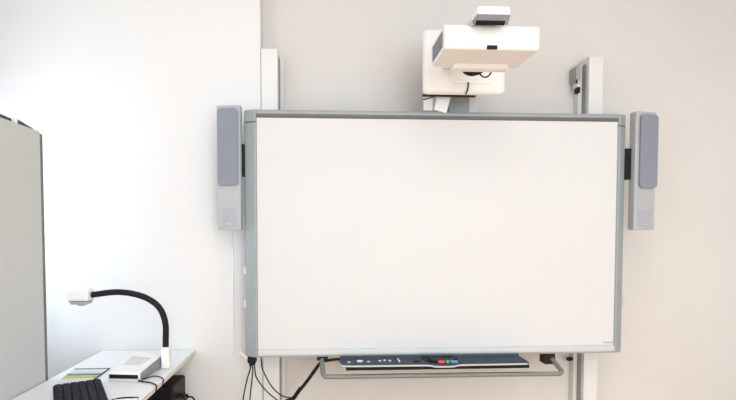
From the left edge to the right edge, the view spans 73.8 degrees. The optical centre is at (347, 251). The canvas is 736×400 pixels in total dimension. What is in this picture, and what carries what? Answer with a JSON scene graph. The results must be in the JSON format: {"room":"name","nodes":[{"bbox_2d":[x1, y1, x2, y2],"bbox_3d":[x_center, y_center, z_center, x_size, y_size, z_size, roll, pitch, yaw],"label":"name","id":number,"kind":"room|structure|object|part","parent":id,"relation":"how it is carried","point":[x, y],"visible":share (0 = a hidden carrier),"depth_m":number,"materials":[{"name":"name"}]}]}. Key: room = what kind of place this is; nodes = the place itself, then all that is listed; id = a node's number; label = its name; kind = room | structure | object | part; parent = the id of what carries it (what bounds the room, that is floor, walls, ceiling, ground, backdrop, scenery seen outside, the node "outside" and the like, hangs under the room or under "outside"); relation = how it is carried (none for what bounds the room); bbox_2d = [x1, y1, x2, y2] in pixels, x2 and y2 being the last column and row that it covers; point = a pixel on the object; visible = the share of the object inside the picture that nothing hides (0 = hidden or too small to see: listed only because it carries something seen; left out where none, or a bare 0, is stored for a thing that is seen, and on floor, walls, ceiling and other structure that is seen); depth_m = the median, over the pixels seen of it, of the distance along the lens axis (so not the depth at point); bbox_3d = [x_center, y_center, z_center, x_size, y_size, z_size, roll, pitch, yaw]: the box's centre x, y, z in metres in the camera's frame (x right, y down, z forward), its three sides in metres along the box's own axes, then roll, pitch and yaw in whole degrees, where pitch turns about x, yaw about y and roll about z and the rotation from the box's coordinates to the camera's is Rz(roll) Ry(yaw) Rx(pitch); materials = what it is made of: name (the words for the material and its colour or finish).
{"room":"classroom","nodes":[
{"label":"classroom","id":0,"kind":"room"},
{"bbox_2d":[0,0,262,399],"bbox_3d":[-1.279,-0.205,2.791,1.578,3.000,0.120,0,2,-3],"label":"wall","id":1,"kind":"structure","parent":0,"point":[123,97],"depth_m":2.73,"materials":[{"name":"white paint"}]},
{"bbox_2d":[261,49,285,399],"bbox_3d":[-0.427,0.082,2.835,0.122,2.423,0.141,0,2,-3],"label":"support column","id":2,"kind":"structure","parent":0,"point":[272,66],"depth_m":2.79,"materials":[{"name":"white metal"}]},
{"bbox_3d":[-0.381,0.091,2.883,0.025,2.400,0.051,0,2,-3],"label":"guide rail","id":3,"kind":"part","parent":2,"relation":"part of","materials":[{"name":"metal"}]},
{"bbox_2d":[240,109,625,378],"bbox_3d":[0.479,-0.045,2.648,2.123,1.403,0.360,0,2,-3],"label":"whiteboard","id":4,"kind":"object","parent":2,"relation":"attached to","point":[375,240],"visible":1,"depth_m":2.64,"materials":[{"name":"white metal"}]},
{"bbox_2d":[217,105,244,229],"bbox_3d":[-0.608,-0.435,2.580,0.140,0.639,0.085,0,2,-3],"label":"wall speaker","id":5,"kind":"object","parent":4,"relation":"attached to","point":[230,148],"visible":0.99,"depth_m":2.54,"materials":[{"name":"grey plastic"}]},
{"bbox_2d":[217,108,237,184],"bbox_3d":[-0.626,-0.544,2.550,0.113,0.397,0.017,0,2,7],"label":"speaker grille","id":6,"kind":"object","parent":5,"relation":"attached to","point":[227,118],"depth_m":2.54,"materials":[{"name":"grey fabric"}]},
{"bbox_3d":[-0.623,-0.179,2.569,0.073,0.092,0.006,0,2,7],"label":"control panel","id":7,"kind":"part","parent":5,"relation":"part of","materials":[{"name":"plastic"}]},
{"bbox_2d":[242,366,250,399],"bbox_3d":[-0.564,0.950,2.672,0.084,0.692,0.043,2,3,42],"label":"power cable","id":8,"kind":"object","parent":4,"relation":"hanging from","point":[250,366],"visible":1,"depth_m":2.66,"materials":[{"name":"black rubber"}]},
{"bbox_2d":[249,363,252,399],"bbox_3d":[-0.528,0.950,2.691,0.031,0.692,0.072,0,2,-3],"label":"cable","id":9,"kind":"object","parent":4,"relation":"hanging from","point":[252,363],"visible":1,"depth_m":2.66,"materials":[{"name":"black rubber"}]},
{"bbox_3d":[-0.515,-0.059,2.631,0.068,1.244,0.090,0,2,-3],"label":"frame","id":10,"kind":"part","parent":4,"relation":"part of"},
{"bbox_2d":[247,356,256,365],"bbox_3d":[-0.517,0.589,2.646,0.046,0.054,0.050,0,2,-3],"label":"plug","id":11,"kind":"object","parent":4,"relation":"attached to","point":[250,359],"depth_m":2.62,"materials":[{"name":"black plastic"}]},
{"bbox_2d":[254,365,277,399],"bbox_3d":[-0.392,0.948,2.683,0.242,0.697,0.036,-1,2,-15],"label":"cable","id":12,"kind":"object","parent":4,"relation":"attached to","point":[254,365],"visible":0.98,"depth_m":2.67,"materials":[{"name":"black rubber"}]},
{"bbox_2d":[260,357,289,397],"bbox_3d":[-0.390,0.684,2.676,0.174,0.246,0.013,0,2,-8],"label":"cable","id":13,"kind":"object","parent":4,"relation":"hanging from","point":[260,357],"visible":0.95,"depth_m":2.67,"materials":[{"name":"black rubber"}]},
{"bbox_2d":[285,358,339,399],"bbox_3d":[-0.190,0.699,2.669,0.307,0.267,0.056,0,2,10],"label":"cable","id":14,"kind":"object","parent":4,"relation":"hanging from","point":[317,366],"visible":0.92,"depth_m":2.67,"materials":[{"name":"black rubber"}]},
{"bbox_2d":[339,353,528,370],"bbox_3d":[0.447,0.583,2.584,0.989,0.044,0.189,0,2,-3],"label":"tray","id":15,"kind":"object","parent":4,"relation":"on","point":[351,361],"depth_m":2.56,"materials":[{"name":"grey plastic"}]},
{"bbox_3d":[0.494,0.537,2.704,1.954,0.039,0.096,0,2,-3],"label":"frame","id":16,"kind":"part","parent":4,"relation":"part of","materials":[{"name":"silver metal"}]},
{"bbox_3d":[0.494,-0.736,2.659,1.954,0.023,0.090,0,2,-3],"label":"frame","id":17,"kind":"part","parent":4,"relation":"part of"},
{"bbox_2d":[437,360,444,363],"bbox_3d":[0.477,0.566,2.511,0.040,0.017,0.017,0,2,-3],"label":"marker pen","id":18,"kind":"object","parent":4,"relation":"on","point":[438,361],"visible":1,"depth_m":2.50,"materials":[{"name":"red plastic"}]},
{"bbox_2d":[433,97,450,112],"bbox_3d":[0.502,-0.792,2.632,0.088,0.104,0.050,0,2,-3],"label":"box","id":19,"kind":"object","parent":4,"relation":"on","point":[441,104],"visible":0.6,"depth_m":2.61,"materials":[{"name":"white plastic"}]},
{"bbox_2d":[427,355,457,361],"bbox_3d":[0.493,0.559,2.558,0.152,0.024,0.048,0,2,-3],"label":"eraser","id":20,"kind":"object","parent":4,"relation":"on","point":[454,357],"visible":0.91,"depth_m":2.54,"materials":[{"name":"black plastic"}]},
{"bbox_2d":[449,360,457,363],"bbox_3d":[0.542,0.566,2.515,0.044,0.017,0.017,0,2,-3],"label":"marker pen","id":21,"kind":"object","parent":4,"relation":"on","point":[451,361],"visible":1,"depth_m":2.51,"materials":[{"name":"blue plastic"}]},
{"bbox_3d":[1.499,-0.063,2.737,0.058,1.244,0.090,0,2,-3],"label":"frame","id":22,"kind":"part","parent":4,"relation":"part of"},
{"bbox_2d":[624,111,658,229],"bbox_3d":[1.585,-0.439,2.695,0.186,0.636,0.083,0,2,-3],"label":"wall speaker","id":23,"kind":"object","parent":4,"relation":"attached to","point":[641,157],"visible":0.94,"depth_m":2.65,"materials":[{"name":"grey plastic"}]},
{"bbox_3d":[1.626,-0.184,2.687,0.079,0.092,0.006,0,2,-12],"label":"control panel","id":24,"kind":"part","parent":23,"relation":"part of","materials":[{"name":"plastic"}]},
{"bbox_2d":[638,114,658,187],"bbox_3d":[1.637,-0.544,2.670,0.114,0.397,0.017,0,2,-12],"label":"speaker grille","id":25,"kind":"object","parent":23,"relation":"attached to","point":[648,124],"depth_m":2.66,"materials":[{"name":"grey fabric"}]},
{"bbox_2d":[263,0,735,399],"bbox_3d":[0.231,-0.214,3.030,5.020,3.000,0.200,0,2,-3],"label":"wall","id":26,"kind":"structure","parent":0,"point":[675,60],"depth_m":2.99,"materials":[{"name":"beige paint"}]},
{"bbox_2d":[231,230,233,355],"bbox_3d":[-0.637,0.237,2.708,0.011,0.723,0.159,0,2,-12],"label":"cable","id":27,"kind":"object","parent":26,"relation":"attached to","point":[231,230],"visible":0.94,"depth_m":2.77,"materials":[{"name":"white plastic"}]},
{"bbox_2d":[422,6,509,111],"bbox_3d":[0.593,-0.930,2.376,0.421,0.370,1.086,0,2,-3],"label":"mount","id":28,"kind":"object","parent":26,"relation":"attached to","point":[463,90],"visible":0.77,"depth_m":2.46,"materials":[{"name":"white plastic"}]},
{"bbox_3d":[0.429,-0.877,2.621,0.050,0.245,0.012,0,2,-3],"label":"plate","id":29,"kind":"part","parent":28,"relation":"part of","materials":[{"name":"white paint"}]},
{"bbox_3d":[0.475,-0.892,1.905,0.008,0.016,0.080,0,2,-3],"label":"rail","id":30,"kind":"part","parent":28,"relation":"part of","materials":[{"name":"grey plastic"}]},
{"bbox_2d":[432,25,538,71],"bbox_3d":[0.555,-0.835,2.029,0.381,0.108,0.242,0,2,-3],"label":"projector","id":31,"kind":"object","parent":28,"relation":"attached to","point":[461,48],"visible":1,"depth_m":1.92,"materials":[{"name":"white plastic"}]},
{"bbox_2d":[432,31,442,61],"bbox_3d":[0.368,-0.842,2.017,0.006,0.060,0.170,0,2,-3],"label":"vent","id":32,"kind":"object","parent":31,"relation":"attached to","point":[437,48],"depth_m":2.01,"materials":[{"name":"grey plastic"}]},
{"bbox_2d":[463,72,491,77],"bbox_3d":[0.572,-0.804,2.189,0.157,0.050,0.080,0,2,-3],"label":"cable","id":33,"kind":"object","parent":31,"relation":"attached to","point":[465,73],"visible":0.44,"depth_m":2.17,"materials":[{"name":"black rubber"}]},
{"bbox_2d":[473,14,509,24],"bbox_3d":[0.545,-0.877,1.865,0.128,0.025,0.058,0,2,-3],"label":"vent grille","id":34,"kind":"object","parent":28,"relation":"attached to","point":[478,19],"depth_m":1.85,"materials":[{"name":"grey plastic"}]},
{"bbox_2d":[566,56,603,399],"bbox_3d":[1.401,0.078,2.941,0.162,2.423,0.121,0,2,-3],"label":"support column","id":35,"kind":"structure","parent":0,"point":[586,78],"depth_m":2.91,"materials":[{"name":"white metal"}]},
{"bbox_3d":[1.377,0.088,2.975,0.024,2.400,0.051,0,2,-3],"label":"guide rail","id":36,"kind":"part","parent":35,"relation":"part of","materials":[{"name":"metal"}]},
{"bbox_3d":[0.397,1.453,-0.065,5.020,0.100,6.520,0,2,-3],"label":"floor","id":37,"kind":"structure","parent":0,"visible":0},
{"bbox_2d":[0,117,47,399],"bbox_3d":[-1.569,0.407,1.869,0.460,1.846,0.664,0,2,-3],"label":"storage cabinet","id":38,"kind":"object","parent":37,"relation":"on","point":[23,316],"visible":1,"depth_m":2.03,"materials":[{"name":"grey metal"}]},
{"bbox_2d":[0,114,10,120],"bbox_3d":[-1.509,-0.527,1.823,0.298,0.036,0.334,0,2,-3],"label":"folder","id":39,"kind":"object","parent":38,"relation":"on","point":[1,115],"visible":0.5,"depth_m":1.96,"materials":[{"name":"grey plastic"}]},
{"bbox_2d":[9,117,17,123],"bbox_3d":[-1.413,-0.535,2.006,0.110,0.025,0.015,0,2,-3],"label":"paper label","id":40,"kind":"object","parent":38,"relation":"on","point":[13,119],"visible":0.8,"depth_m":2.00,"materials":[{"name":"white paper"}]},
{"bbox_2d":[18,119,32,128],"bbox_3d":[-1.493,-0.537,2.076,0.238,0.036,0.129,0,2,-3],"label":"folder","id":41,"kind":"object","parent":38,"relation":"on","point":[20,122],"visible":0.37,"depth_m":2.07,"materials":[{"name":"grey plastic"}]},
{"bbox_2d":[11,350,194,399],"bbox_3d":[-1.084,0.954,2.032,0.516,0.740,1.497,0,2,-3],"label":"desk","id":42,"kind":"object","parent":37,"relation":"on","point":[103,359],"visible":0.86,"depth_m":2.22,"materials":[{"name":"white laminate"}]},
{"bbox_2d":[53,379,107,399],"bbox_3d":[-1.055,0.577,1.933,0.182,0.022,0.450,-1,3,-32],"label":"keyboard","id":43,"kind":"object","parent":42,"relation":"on","point":[93,389],"visible":1,"depth_m":1.99,"materials":[{"name":"black plastic"}]},
{"bbox_2d":[56,368,109,382],"bbox_3d":[-1.228,0.572,2.272,0.175,0.004,0.216,0,2,-3],"label":"brochure","id":44,"kind":"object","parent":42,"relation":"on","point":[78,374],"visible":0.85,"depth_m":2.27,"materials":[{"name":"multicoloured paper"}]},
{"bbox_2d":[67,288,171,381],"bbox_3d":[-1.108,0.375,2.325,0.448,0.393,0.280,1,2,14],"label":"camera","id":45,"kind":"object","parent":42,"relation":"on","point":[137,366],"visible":1,"depth_m":2.34,"materials":[{"name":"white plastic"}]},
{"bbox_3d":[-1.002,0.516,2.317,0.098,0.018,0.106,0,2,6],"label":"control panel","id":46,"kind":"part","parent":45,"relation":"part of","materials":[{"name":"grey plastic"}]},
{"bbox_2d":[138,380,156,399],"bbox_3d":[-0.875,0.942,2.153,0.103,0.747,0.066,0,2,-3],"label":"power cable","id":47,"kind":"object","parent":45,"relation":"attached to","point":[138,380],"visible":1,"depth_m":2.13,"materials":[{"name":"black rubber"}]},
{"bbox_2d":[142,376,163,398],"bbox_3d":[-0.877,0.940,2.234,0.098,0.746,0.063,0,2,-3],"label":"cable","id":48,"kind":"object","parent":45,"relation":"attached to","point":[149,376],"visible":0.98,"depth_m":2.20,"materials":[{"name":"black rubber"}]},
{"bbox_3d":[-0.887,0.517,2.393,0.040,0.105,0.050,0,2,-3],"label":"post","id":49,"kind":"part","parent":45,"relation":"part of","materials":[{"name":"white plastic"}]},
{"bbox_2d":[111,397,138,399],"bbox_3d":[-0.877,0.583,1.895,0.096,0.011,0.101,0,2,-3],"label":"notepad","id":50,"kind":"object","parent":42,"relation":"on","point":[119,398],"visible":1,"depth_m":1.93,"materials":[{"name":"white paper"}]},
{"bbox_2d":[147,375,188,399],"bbox_3d":[-1.039,0.986,2.538,0.446,0.638,0.221,0,2,-3],"label":"computer tower","id":51,"kind":"object","parent":37,"relation":"on","point":[173,388],"visible":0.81,"depth_m":2.48,"materials":[{"name":"black plastic"}]}
]}

